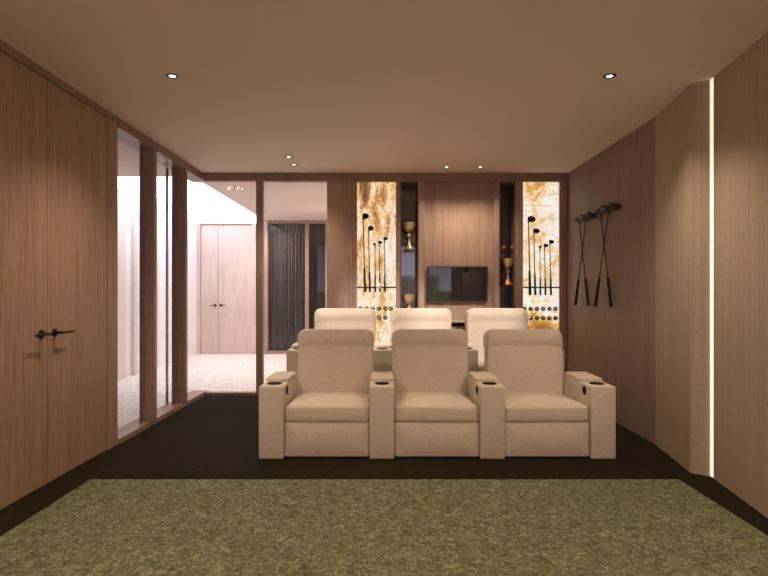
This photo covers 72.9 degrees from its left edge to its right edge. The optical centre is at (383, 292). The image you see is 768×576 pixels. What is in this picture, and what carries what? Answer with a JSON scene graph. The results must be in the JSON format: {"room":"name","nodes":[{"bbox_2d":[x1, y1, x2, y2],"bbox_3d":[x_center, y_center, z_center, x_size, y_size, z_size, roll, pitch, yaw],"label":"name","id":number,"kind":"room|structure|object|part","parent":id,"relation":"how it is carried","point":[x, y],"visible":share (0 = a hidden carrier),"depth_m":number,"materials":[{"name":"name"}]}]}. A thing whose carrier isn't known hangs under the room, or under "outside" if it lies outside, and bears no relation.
{"room":"home theater","nodes":[
{"label":"home theater","id":0,"kind":"room"},
{"bbox_2d":[107,118,117,449],"bbox_3d":[-2.257,-0.098,1.042,0.125,2.700,6.485,0,0,0],"label":"wall","id":1,"kind":"structure","parent":0,"point":[112,126],"depth_m":4.20,"materials":[{"name":"brown wood"}]},
{"bbox_2d":[0,51,51,509],"bbox_3d":[-2.186,-0.070,3.022,0.099,2.637,0.753,0,0,0],"label":"door","id":2,"kind":"structure","parent":1,"relation":"in","point":[23,92],"depth_m":3.16,"materials":[{"name":"brown wood"}]},
{"bbox_3d":[-2.164,0.267,3.277,0.056,0.018,0.134,0,0,0],"label":"lever","id":3,"kind":"part","parent":2,"relation":"part of","materials":[{"name":"black metal"}]},
{"bbox_2d":[47,80,106,482],"bbox_3d":[-2.186,-0.070,3.768,0.099,2.637,0.733,0,0,0],"label":"door","id":4,"kind":"structure","parent":1,"relation":"in","point":[76,132],"depth_m":3.70,"materials":[{"name":"brown wood"}]},
{"bbox_3d":[-2.195,0.267,3.470,0.011,0.054,0.054,0,0,0],"label":"handle","id":5,"kind":"part","parent":4,"relation":"part of","materials":[{"name":"black metal"}]},
{"bbox_3d":[-2.164,0.267,3.528,0.056,0.018,0.134,0,0,0],"label":"lever","id":6,"kind":"part","parent":4,"relation":"part of","materials":[{"name":"black metal"}]},
{"bbox_2d":[0,40,202,176],"bbox_3d":[-2.216,-1.422,2.058,0.039,0.052,8.517,0,0,0],"label":"trim","id":7,"kind":"structure","parent":1,"relation":"attached to","point":[4,47],"depth_m":3.69,"materials":[{"name":"brown wood"}]},
{"bbox_2d":[118,123,206,443],"bbox_3d":[-2.257,-0.098,5.346,0.205,2.740,2.122,0,0,0],"label":"window","id":8,"kind":"structure","parent":1,"relation":"in","point":[149,154],"depth_m":4.93,"materials":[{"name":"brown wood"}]},
{"bbox_2d":[118,182,201,380],"bbox_3d":[-3.990,-0.168,6.750,0.220,2.880,8.700,0,0,0],"label":"wall","id":9,"kind":"structure","parent":0,"point":[193,219],"depth_m":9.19,"materials":[{"name":"white paint"}]},
{"bbox_2d":[197,223,200,353],"bbox_3d":[-2.325,-0.108,10.835,3.550,2.760,0.130,0,0,0],"label":"door frame","id":10,"kind":"structure","parent":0,"point":[198,224],"depth_m":10.77,"materials":[{"name":"brown wood"}]},
{"bbox_2d":[201,224,217,352],"bbox_3d":[-3.628,-0.075,10.794,0.353,2.685,0.107,0,0,0],"label":"door","id":11,"kind":"structure","parent":10,"relation":"in","point":[209,232],"depth_m":10.80,"materials":[{"name":"brown wood"}]},
{"bbox_2d":[200,223,251,223],"bbox_3d":[-3.273,-1.425,10.782,1.063,0.025,0.034,0,0,0],"label":"trim","id":12,"kind":"structure","parent":10,"relation":"attached to","point":[200,223],"depth_m":10.76,"materials":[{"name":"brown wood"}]},
{"bbox_2d":[218,224,255,352],"bbox_3d":[-3.053,-0.075,10.794,0.781,2.685,0.107,0,0,0],"label":"door","id":13,"kind":"structure","parent":10,"relation":"in","point":[236,242],"depth_m":10.80,"materials":[{"name":"brown wood"}]},
{"bbox_2d":[264,220,326,353],"bbox_3d":[-1.812,-0.108,10.820,1.340,2.760,0.160,0,0,0],"label":"window","id":14,"kind":"structure","parent":10,"relation":"in","point":[307,223],"depth_m":10.74,"materials":[{"name":"brown wood"}]},
{"bbox_2d":[269,224,304,349],"bbox_3d":[-2.017,-0.108,10.872,0.752,2.620,0.079,0,0,0],"label":"curtain","id":15,"kind":"object","parent":14,"relation":"hanging from","point":[287,242],"visible":0.93,"depth_m":10.87,"materials":[{"name":"fabric"}]},
{"bbox_2d":[310,224,324,328],"bbox_3d":[-1.387,-0.108,10.872,0.332,2.620,0.080,0,0,0],"label":"curtain","id":16,"kind":"object","parent":14,"relation":"hanging from","point":[317,232],"visible":0.7,"depth_m":10.87,"materials":[{"name":"fabric"}]},
{"bbox_2d":[118,140,326,219],"bbox_3d":[-2.325,-1.538,6.750,3.550,0.100,8.700,0,0,0],"label":"ceiling","id":17,"kind":"structure","parent":0,"point":[283,200],"depth_m":7.74,"materials":[{"name":"beige paint"}]},
{"bbox_2d":[227,185,242,191],"bbox_3d":[-2.083,-1.449,7.256,0.216,0.079,0.174,0,0,0],"label":"ceiling lamp","id":18,"kind":"object","parent":17,"relation":"attached to","point":[234,186],"visible":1,"depth_m":7.23,"materials":[{"name":"gold metal"}]},
{"bbox_2d":[269,224,324,349],"bbox_3d":[-1.550,-0.158,10.980,2.100,2.860,0.040,0,0,0],"label":"wall","id":19,"kind":"structure","parent":0,"point":[269,224],"depth_m":10.96,"materials":[{"name":"black"}]},
{"bbox_2d":[0,0,767,172],"bbox_3d":[0.080,-1.508,2.038,4.840,0.120,8.677,0,0,0],"label":"ceiling","id":20,"kind":"structure","parent":0,"point":[331,86],"depth_m":3.33,"materials":[{"name":"beige paint"}]},
{"bbox_2d":[166,73,178,78],"bbox_3d":[-1.415,-1.446,3.478,0.084,0.004,0.084,0,0,0],"label":"recessed light","id":21,"kind":"object","parent":20,"relation":"in","point":[169,75],"visible":1,"depth_m":3.48,"materials":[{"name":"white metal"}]},
{"bbox_2d":[603,73,615,78],"bbox_3d":[1.508,-1.446,3.478,0.084,0.004,0.084,0,0,0],"label":"recessed light","id":22,"kind":"object","parent":20,"relation":"in","point":[611,75],"visible":1,"depth_m":3.48,"materials":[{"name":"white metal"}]},
{"bbox_2d":[0,353,767,535],"bbox_3d":[-0.800,1.312,4.400,6.600,0.120,13.400,0,0,0],"label":"floor","id":23,"kind":"structure","parent":0,"point":[211,437],"depth_m":3.85,"materials":[{"name":"carpet"}]},
{"bbox_2d":[0,479,767,575],"bbox_3d":[0.004,1.244,0.723,3.903,0.016,5.446,0,0,0],"label":"rug","id":24,"kind":"object","parent":23,"relation":"on","point":[102,527],"visible":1,"depth_m":2.71,"materials":[{"name":"green carpet"}]},
{"bbox_2d":[259,329,615,458],"bbox_3d":[0.400,0.787,4.339,2.684,0.929,0.878,0,0,0],"label":"sofa","id":25,"kind":"object","parent":23,"relation":"on","point":[523,404],"visible":1,"depth_m":3.94,"materials":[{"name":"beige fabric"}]},
{"bbox_3d":[-0.848,0.979,4.196,0.188,0.546,0.592,0,0,0],"label":"armrest","id":26,"kind":"part","parent":25,"relation":"part of","materials":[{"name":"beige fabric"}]},
{"bbox_2d":[285,392,368,421],"bbox_3d":[-0.432,0.913,4.220,0.638,0.182,0.602,0,0,0],"label":"seat cushion","id":27,"kind":"object","parent":25,"relation":"on","point":[306,406],"depth_m":3.93,"materials":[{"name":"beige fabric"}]},
{"bbox_3d":[-0.427,0.664,4.617,0.664,0.610,0.236,0,0,0],"label":"backrest","id":28,"kind":"part","parent":25,"relation":"part of","materials":[{"name":"beige fabric"}]},
{"bbox_3d":[-0.016,0.979,4.196,0.188,0.546,0.592,0,0,0],"label":"armrest","id":29,"kind":"part","parent":25,"relation":"part of","materials":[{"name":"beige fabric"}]},
{"bbox_3d":[0.405,0.664,4.617,0.664,0.610,0.236,0,0,0],"label":"backrest","id":30,"kind":"part","parent":25,"relation":"part of","materials":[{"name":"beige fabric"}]},
{"bbox_2d":[394,392,478,421],"bbox_3d":[0.400,0.913,4.220,0.638,0.182,0.602,0,0,0],"label":"seat cushion","id":31,"kind":"object","parent":25,"relation":"on","point":[408,406],"depth_m":3.93,"materials":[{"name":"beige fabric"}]},
{"bbox_3d":[0.816,0.979,4.196,0.188,0.546,0.592,0,0,0],"label":"armrest","id":32,"kind":"part","parent":25,"relation":"part of","materials":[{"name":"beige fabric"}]},
{"bbox_3d":[1.237,0.664,4.617,0.664,0.610,0.236,0,0,0],"label":"backrest","id":33,"kind":"part","parent":25,"relation":"part of","materials":[{"name":"beige fabric"}]},
{"bbox_2d":[505,392,588,421],"bbox_3d":[1.232,0.913,4.220,0.638,0.182,0.602,0,0,0],"label":"seat cushion","id":34,"kind":"object","parent":25,"relation":"on","point":[519,406],"depth_m":3.93,"materials":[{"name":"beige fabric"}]},
{"bbox_3d":[1.648,0.979,4.196,0.188,0.546,0.592,0,0,0],"label":"armrest","id":35,"kind":"part","parent":25,"relation":"part of","materials":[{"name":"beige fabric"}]},
{"bbox_3d":[0.400,1.177,5.505,2.720,0.150,1.090,0,0,0],"label":"platform","id":36,"kind":"object","parent":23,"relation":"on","visible":0},
{"bbox_2d":[286,308,563,395],"bbox_3d":[0.400,0.637,5.449,2.684,0.929,0.878,0,0,0],"label":"sofa","id":37,"kind":"object","parent":36,"relation":"on","point":[477,321],"visible":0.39,"depth_m":5.65,"materials":[{"name":"beige fabric"}]},
{"bbox_3d":[-0.848,0.829,5.306,0.188,0.546,0.592,0,0,0],"label":"armrest","id":38,"kind":"part","parent":37,"relation":"part of","materials":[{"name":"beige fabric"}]},
{"bbox_3d":[-0.427,0.514,5.727,0.664,0.610,0.236,0,0,0],"label":"backrest","id":39,"kind":"part","parent":37,"relation":"part of","materials":[{"name":"beige fabric"}]},
{"bbox_3d":[-0.016,0.829,5.306,0.188,0.546,0.592,0,0,0],"label":"armrest","id":40,"kind":"part","parent":37,"relation":"part of","materials":[{"name":"beige fabric"}]},
{"bbox_3d":[0.405,0.514,5.727,0.664,0.610,0.236,0,0,0],"label":"backrest","id":41,"kind":"part","parent":37,"relation":"part of","materials":[{"name":"beige fabric"}]},
{"bbox_3d":[0.816,0.829,5.306,0.188,0.546,0.592,0,0,0],"label":"armrest","id":42,"kind":"part","parent":37,"relation":"part of","materials":[{"name":"beige fabric"}]},
{"bbox_2d":[478,358,484,371],"bbox_3d":[1.232,0.763,5.330,0.638,0.182,0.602,0,0,0],"label":"seat cushion","id":43,"kind":"object","parent":37,"relation":"on","point":[481,365],"depth_m":5.05,"materials":[{"name":"beige fabric"}]},
{"bbox_3d":[1.237,0.514,5.727,0.664,0.610,0.236,0,0,0],"label":"backrest","id":44,"kind":"part","parent":37,"relation":"part of","materials":[{"name":"beige fabric"}]},
{"bbox_2d":[327,182,566,374],"bbox_3d":[0.771,-0.048,6.487,2.928,2.600,0.340,0,0,0],"label":"wall","id":45,"kind":"structure","parent":0,"point":[458,223],"depth_m":6.33,"materials":[{"name":"brown wood"}]},
{"bbox_2d":[203,173,326,395],"bbox_3d":[-1.463,-0.098,6.356,1.542,2.740,0.102,0,0,0],"label":"window","id":46,"kind":"structure","parent":45,"relation":"in","point":[259,178],"depth_m":6.32,"materials":[{"name":"brown wood"}]},
{"bbox_2d":[357,182,395,341],"bbox_3d":[-0.092,-0.048,6.367,0.473,2.596,0.040,0,0,0],"label":"panel","id":47,"kind":"object","parent":45,"relation":"attached to","point":[376,199],"visible":0.64,"depth_m":6.35,"materials":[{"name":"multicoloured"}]},
{"bbox_2d":[362,213,368,291],"bbox_3d":[-0.223,-0.484,6.293,0.084,0.957,0.076,0,0,0],"label":"club","id":48,"kind":"object","parent":47,"relation":"attached to","point":[364,215],"visible":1,"depth_m":6.29,"materials":[{"name":"black metal"}]},
{"bbox_2d":[368,226,373,291],"bbox_3d":[-0.158,-0.407,6.293,0.072,0.802,0.066,0,0,0],"label":"club","id":49,"kind":"object","parent":47,"relation":"attached to","point":[370,228],"visible":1,"depth_m":6.29,"materials":[{"name":"black metal"}]},
{"bbox_2d":[378,241,382,291],"bbox_3d":[-0.045,-0.317,6.293,0.055,0.622,0.050,0,0,0],"label":"club","id":50,"kind":"object","parent":47,"relation":"attached to","point":[379,242],"visible":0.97,"depth_m":6.29,"materials":[{"name":"black metal"}]},
{"bbox_2d":[383,237,387,291],"bbox_3d":[0.021,-0.341,6.293,0.060,0.669,0.055,0,0,0],"label":"club","id":51,"kind":"object","parent":47,"relation":"attached to","point":[384,238],"visible":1,"depth_m":6.29,"materials":[{"name":"black metal"}]},
{"bbox_3d":[-0.092,-0.062,6.330,0.475,0.017,0.035,0,0,0],"label":"rack","id":52,"kind":"object","parent":47,"relation":"attached to","visible":0},
{"bbox_2d":[373,243,375,291],"bbox_3d":[-0.113,-0.303,6.293,0.037,0.594,0.031,0,0,0],"label":"club","id":53,"kind":"object","parent":52,"relation":"attached to","point":[374,244],"visible":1,"depth_m":6.29,"materials":[{"name":"black metal"}]},
{"bbox_2d":[376,282,381,288],"bbox_3d":[-0.062,-0.083,6.263,0.076,0.076,0.108,0,0,0],"label":"ball","id":54,"kind":"object","parent":52,"relation":"attached to","point":[378,285],"visible":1,"depth_m":6.22,"materials":[{"name":"white plastic"}]},
{"bbox_2d":[400,182,417,307],"bbox_3d":[0.309,-0.048,6.472,0.222,2.598,0.286,0,0,0],"label":"display niche","id":55,"kind":"object","parent":45,"relation":"in","point":[408,190],"visible":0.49,"depth_m":6.60,"materials":[{"name":"brown wood"}]},
{"bbox_2d":[403,222,414,249],"bbox_3d":[0.309,-0.696,6.427,0.162,0.336,0.162,0,0,0],"label":"goblet","id":56,"kind":"object","parent":55,"relation":"in","point":[408,227],"visible":1,"depth_m":6.38,"materials":[{"name":"gold metal"}]},
{"bbox_2d":[403,222,414,232],"bbox_3d":[0.309,-0.803,6.427,0.162,0.122,0.162,0,0,0],"label":"bowl","id":57,"kind":"object","parent":56,"relation":"on","point":[408,227],"depth_m":6.37,"materials":[{"name":"gold metal"}]},
{"bbox_2d":[403,294,415,307],"bbox_3d":[0.311,0.190,6.427,0.162,0.336,0.162,0,0,0],"label":"goblet","id":58,"kind":"object","parent":55,"relation":"in","point":[409,299],"visible":0.62,"depth_m":6.37,"materials":[{"name":"gold metal"}]},
{"bbox_2d":[327,173,568,182],"bbox_3d":[0.772,-1.408,6.477,2.927,0.120,0.360,0,0,0],"label":"trim","id":59,"kind":"structure","parent":45,"relation":"attached to","point":[331,177],"depth_m":6.31,"materials":[{"name":"brown wood"}]},
{"bbox_2d":[428,266,487,301],"bbox_3d":[0.901,-0.100,6.369,0.725,0.438,0.076,0,0,0],"label":"television","id":60,"kind":"object","parent":45,"relation":"attached to","point":[445,283],"visible":1,"depth_m":6.33,"materials":[{"name":"black"}]},
{"bbox_2d":[451,320,464,330],"bbox_3d":[0.917,0.570,6.271,0.850,0.465,0.268,0,0,0],"label":"console","id":61,"kind":"object","parent":45,"relation":"attached to","point":[455,324],"visible":0.1,"depth_m":6.22,"materials":[{"name":"brown wood"}]},
{"bbox_2d":[499,182,514,307],"bbox_3d":[1.500,-0.048,6.472,0.196,2.598,0.286,0,0,0],"label":"display niche","id":62,"kind":"object","parent":45,"relation":"in","point":[506,189],"visible":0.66,"depth_m":6.60,"materials":[{"name":"brown wood"}]},
{"bbox_2d":[500,187,508,307],"bbox_3d":[1.500,-0.048,6.606,0.173,2.598,0.018,0,0,0],"label":"mirror","id":63,"kind":"object","parent":62,"relation":"attached to","point":[504,191],"depth_m":6.60,"materials":[{"name":"brown mirror"}]},
{"bbox_2d":[501,258,512,284],"bbox_3d":[1.530,-0.255,6.427,0.159,0.329,0.159,0,0,0],"label":"goblet","id":64,"kind":"object","parent":62,"relation":"in","point":[507,263],"visible":0.98,"depth_m":6.38,"materials":[{"name":"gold metal"}]},
{"bbox_2d":[501,258,512,267],"bbox_3d":[1.530,-0.360,6.427,0.159,0.120,0.159,0,0,0],"label":"bowl","id":65,"kind":"object","parent":64,"relation":"on","point":[506,262],"depth_m":6.37,"materials":[{"name":"gold metal"}]},
{"bbox_2d":[523,182,558,329],"bbox_3d":[1.912,-0.048,6.367,0.445,2.596,0.040,0,0,0],"label":"panel","id":66,"kind":"object","parent":45,"relation":"attached to","point":[540,199],"visible":0.5,"depth_m":6.35,"materials":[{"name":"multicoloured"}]},
{"bbox_2d":[527,216,535,294],"bbox_3d":[1.787,-0.448,6.293,0.099,0.957,0.085,0,0,0],"label":"club","id":67,"kind":"object","parent":66,"relation":"attached to","point":[530,218],"visible":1,"depth_m":6.29,"materials":[{"name":"black metal"}]},
{"bbox_2d":[533,228,539,294],"bbox_3d":[1.845,-0.373,6.293,0.083,0.807,0.075,0,0,0],"label":"club","id":68,"kind":"object","parent":66,"relation":"attached to","point":[535,230],"visible":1,"depth_m":6.29,"materials":[{"name":"black metal"}]},
{"bbox_2d":[544,244,547,294],"bbox_3d":[1.960,-0.281,6.293,0.058,0.623,0.052,0,0,0],"label":"club","id":69,"kind":"object","parent":66,"relation":"attached to","point":[545,245],"visible":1,"depth_m":6.29,"materials":[{"name":"black metal"}]},
{"bbox_2d":[549,240,553,294],"bbox_3d":[2.027,-0.304,6.293,0.065,0.669,0.059,0,0,0],"label":"club","id":70,"kind":"object","parent":66,"relation":"attached to","point":[550,241],"visible":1,"depth_m":6.29,"materials":[{"name":"black metal"}]},
{"bbox_3d":[1.912,-0.062,6.330,0.447,0.017,0.035,0,0,0],"label":"rack","id":71,"kind":"object","parent":66,"relation":"attached to","visible":0},
{"bbox_2d":[539,246,541,294],"bbox_3d":[1.891,-0.269,6.293,0.036,0.599,0.033,0,0,0],"label":"club","id":72,"kind":"object","parent":71,"relation":"attached to","point":[540,247],"visible":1,"depth_m":6.29,"materials":[{"name":"black metal"}]},
{"bbox_2d":[567,117,655,444],"bbox_3d":[2.368,-0.098,5.468,0.265,2.700,2.377,0,0,0],"label":"wall","id":73,"kind":"structure","parent":0,"point":[616,344],"depth_m":4.89,"materials":[{"name":"brown wood"}]},
{"bbox_2d":[573,215,589,305],"bbox_3d":[2.192,-0.361,5.760,0.088,1.004,0.350,0,0,0],"label":"putter","id":74,"kind":"object","parent":73,"relation":"attached to","point":[577,219],"visible":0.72,"depth_m":5.69,"materials":[{"name":"black metal"}]},
{"bbox_2d":[574,212,596,304],"bbox_3d":[2.181,-0.353,5.693,0.110,1.000,0.485,0,0,0],"label":"putter","id":75,"kind":"object","parent":73,"relation":"attached to","point":[588,215],"visible":0.98,"depth_m":5.67,"materials":[{"name":"black metal"}]},
{"bbox_2d":[593,205,612,306],"bbox_3d":[2.192,-0.363,5.190,0.088,1.014,0.331,0,0,0],"label":"putter","id":76,"kind":"object","parent":73,"relation":"attached to","point":[597,211],"visible":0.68,"depth_m":5.14,"materials":[{"name":"black metal"}]},
{"bbox_2d":[594,203,620,306],"bbox_3d":[2.181,-0.352,5.133,0.110,1.002,0.485,0,0,0],"label":"putter","id":77,"kind":"object","parent":73,"relation":"attached to","point":[611,207],"visible":1,"depth_m":5.10,"materials":[{"name":"black metal"}]},
{"bbox_2d":[656,32,767,517],"bbox_3d":[2.310,-0.098,1.040,0.380,2.700,6.480,0,0,0],"label":"wall panels","id":78,"kind":"object","parent":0,"point":[741,88],"visible":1,"depth_m":3.46,"materials":[{"name":"wood"}]},
{"bbox_2d":[710,78,713,477],"bbox_3d":[2.227,-0.098,3.520,0.018,2.692,0.036,0,0,0],"label":"light strip","id":79,"kind":"object","parent":78,"relation":"attached to","point":[711,80],"visible":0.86,"depth_m":3.51,"materials":[{"name":"white plastic"}]}
]}

